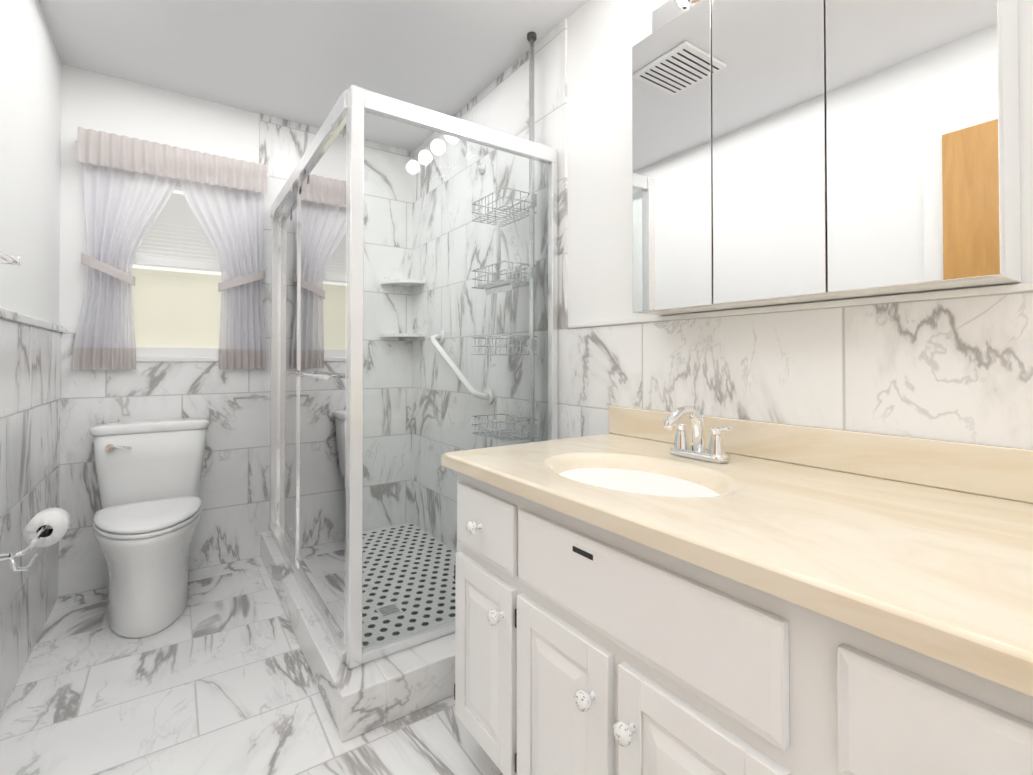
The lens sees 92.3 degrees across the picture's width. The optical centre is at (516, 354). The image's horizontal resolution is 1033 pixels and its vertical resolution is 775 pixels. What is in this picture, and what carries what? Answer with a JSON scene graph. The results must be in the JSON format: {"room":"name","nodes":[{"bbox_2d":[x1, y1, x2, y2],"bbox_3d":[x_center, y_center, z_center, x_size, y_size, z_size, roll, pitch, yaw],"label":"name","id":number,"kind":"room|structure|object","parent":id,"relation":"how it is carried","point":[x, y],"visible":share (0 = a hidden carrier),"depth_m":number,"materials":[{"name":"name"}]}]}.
{"room":"bathroom","nodes":[
{"label":"bathroom","id":0,"kind":"room"},
{"bbox_2d":[0,0,61,324],"bbox_3d":[-1.086,-0.136,0.723,0.100,2.440,3.890,0,-1,-35],"label":"wall","id":1,"kind":"structure","parent":0,"point":[30,112],"depth_m":1.80,"materials":[{"name":"white paint"}]},
{"bbox_2d":[0,250,21,265],"bbox_3d":[-1.164,-0.252,1.017,0.100,0.060,0.672,0,-1,-35],"label":"towel rail","id":2,"kind":"object","parent":1,"relation":"attached to","point":[13,260],"visible":1,"depth_m":1.28,"materials":[{"name":"silver metal"}]},
{"bbox_2d":[0,308,63,715],"bbox_3d":[-1.452,0.477,1.350,0.018,1.230,2.230,0,-1,-35],"label":"wall tiles","id":3,"kind":"structure","parent":1,"relation":"attached to","point":[30,373],"depth_m":1.74,"materials":[{"name":"tile"}]},
{"bbox_2d":[0,508,70,570],"bbox_3d":[-1.496,0.576,1.538,0.112,0.104,0.411,0,-1,-30],"label":"paper holder","id":4,"kind":"object","parent":3,"relation":"attached to","point":[37,533],"visible":1,"depth_m":1.61,"materials":[{"name":"silver metal"}]},
{"bbox_2d":[59,64,259,326],"bbox_3d":[-1.425,-0.110,2.816,1.720,2.440,0.140,0,-1,-35],"label":"wall","id":5,"kind":"structure","parent":0,"point":[95,101],"depth_m":2.40,"materials":[{"name":"white paint"}]},
{"bbox_2d":[71,127,267,369],"bbox_3d":[-1.690,-0.476,2.483,0.801,1.105,0.086,0,-1,-35],"label":"curtain","id":6,"kind":"object","parent":5,"relation":"attached to","point":[128,185],"visible":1,"depth_m":2.42,"materials":[{"name":"white fabric"}]},
{"bbox_2d":[132,180,220,361],"bbox_3d":[-1.752,-0.427,2.572,0.560,0.932,0.136,0,-1,-35],"label":"window","id":7,"kind":"structure","parent":5,"relation":"in","point":[154,354],"depth_m":2.55,"materials":[{"name":"white"}]},
{"bbox_2d":[132,193,220,347],"bbox_3d":[-1.779,-0.436,2.612,0.424,0.811,0.020,0,-1,-35],"label":"window blinds","id":8,"kind":"object","parent":7,"relation":"attached to","point":[173,309],"visible":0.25,"depth_m":2.61,"materials":[{"name":"beige fabric"}]},
{"bbox_2d":[58,113,412,596],"bbox_3d":[-1.382,-0.111,2.754,1.700,2.440,0.010,0,-1,-35],"label":"wall tile","id":9,"kind":"structure","parent":5,"relation":"attached to","point":[232,406],"depth_m":2.70,"materials":[{"name":"white tile"}]},
{"bbox_2d":[0,557,502,774],"bbox_3d":[-0.337,1.140,1.224,1.920,0.100,3.890,0,-1,-35],"label":"floor","id":10,"kind":"structure","parent":0,"point":[216,677],"depth_m":1.54,"materials":[{"name":"tile"}]},
{"bbox_2d":[89,417,209,638],"bbox_3d":[-1.589,0.709,2.155,0.452,0.786,0.689,0,-1,-35],"label":"toilet","id":11,"kind":"object","parent":10,"relation":"on","point":[147,518],"visible":1,"depth_m":2.09,"materials":[{"name":"white ceramic"}]},
{"bbox_2d":[260,532,454,741],"bbox_3d":[-0.585,1.039,2.305,0.878,0.130,1.608,0,-1,-35],"label":"shower curb","id":12,"kind":"object","parent":10,"relation":"on","point":[369,696],"visible":0.58,"depth_m":1.55,"materials":[{"name":"stone"}]},
{"bbox_2d":[268,84,557,668],"bbox_3d":[-0.616,0.074,2.362,0.878,1.799,1.499,0,-1,-35],"label":"shower enclosure","id":13,"kind":"object","parent":12,"relation":"on","point":[315,526],"visible":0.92,"depth_m":1.81,"materials":[{"name":"clear glass"}]},
{"bbox_2d":[362,522,456,647],"bbox_3d":[-0.585,1.088,2.419,0.748,0.034,1.418,0,-1,-35],"label":"shower floor","id":14,"kind":"structure","parent":10,"relation":"on","point":[421,575],"depth_m":2.33,"materials":[{"name":"white tile"}]},
{"bbox_2d":[471,31,536,442],"bbox_3d":[-0.048,-0.134,2.143,0.170,2.407,0.297,0,-1,-35],"label":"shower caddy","id":15,"kind":"object","parent":14,"relation":"on","point":[531,39],"visible":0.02,"depth_m":2.07,"materials":[{"name":"silver metal"}]},
{"bbox_2d":[441,406,1032,774],"bbox_3d":[0.555,0.628,0.829,0.683,0.915,1.755,0,-1,-35],"label":"bathroom vanity","id":16,"kind":"object","parent":10,"relation":"on","point":[633,596],"visible":1,"depth_m":0.79,"materials":[{"name":"white paint"}]},
{"bbox_2d":[663,405,732,462],"bbox_3d":[0.431,0.200,1.268,0.160,0.138,0.207,0,-1,-35],"label":"faucet","id":17,"kind":"object","parent":16,"relation":"on","point":[715,452],"visible":1,"depth_m":1.27,"materials":[{"name":"silver metal"}]},
{"bbox_2d":[38,0,588,151],"bbox_3d":[-0.337,-1.400,1.256,1.920,0.100,3.890,0,-1,-35],"label":"ceiling","id":18,"kind":"structure","parent":0,"point":[307,62],"depth_m":2.17,"materials":[{"name":"white paint"}]},
{"bbox_2d":[567,0,1032,328],"bbox_3d":[0.412,-0.123,1.757,0.100,2.440,3.890,0,-1,-35],"label":"wall","id":19,"kind":"structure","parent":0,"point":[604,37],"depth_m":1.79,"materials":[{"name":"white paint"}]},
{"bbox_2d":[652,0,699,32],"bbox_3d":[0.604,-1.078,1.239,0.183,0.147,0.740,0,-1,-35],"label":"sconce","id":20,"kind":"object","parent":19,"relation":"attached to","point":[667,11],"visible":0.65,"depth_m":1.51,"materials":[{"name":"silver metal"}]},
{"bbox_2d":[412,18,1032,551],"bbox_3d":[0.369,-0.124,1.722,0.010,2.440,3.680,0,-1,-35],"label":"wall tiles","id":21,"kind":"structure","parent":19,"relation":"attached to","point":[952,368],"depth_m":1.78,"materials":[{"name":"white tile"}]},
{"bbox_2d":[430,330,493,403],"bbox_3d":[-0.318,0.053,2.624,0.091,0.390,0.610,0,-1,-35],"label":"grab rail","id":22,"kind":"object","parent":21,"relation":"attached to","point":[488,394],"depth_m":2.53,"materials":[{"name":"white plastic"}]},
{"bbox_2d":[477,163,485,174],"bbox_3d":[-0.180,-0.934,2.494,0.025,0.060,0.060,0,-1,-35],"label":"hook","id":23,"kind":"object","parent":21,"relation":"attached to","point":[482,170],"depth_m":2.49,"materials":[{"name":"white plastic"}]},
{"bbox_2d":[568,282,1032,327],"bbox_3d":[0.809,-0.119,1.077,0.018,0.015,2.120,0,-1,-35],"label":"trim","id":24,"kind":"structure","parent":19,"relation":"attached to","point":[1011,288],"depth_m":1.15,"materials":[{"name":"white"}]},
{"bbox_2d":[632,0,1020,315],"bbox_3d":[0.642,-0.539,1.220,0.133,0.822,0.823,0,-1,-35],"label":"upper cabinet","id":25,"kind":"object","parent":19,"relation":"attached to","point":[791,151],"visible":1,"depth_m":1.07,"materials":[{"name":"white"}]}
]}

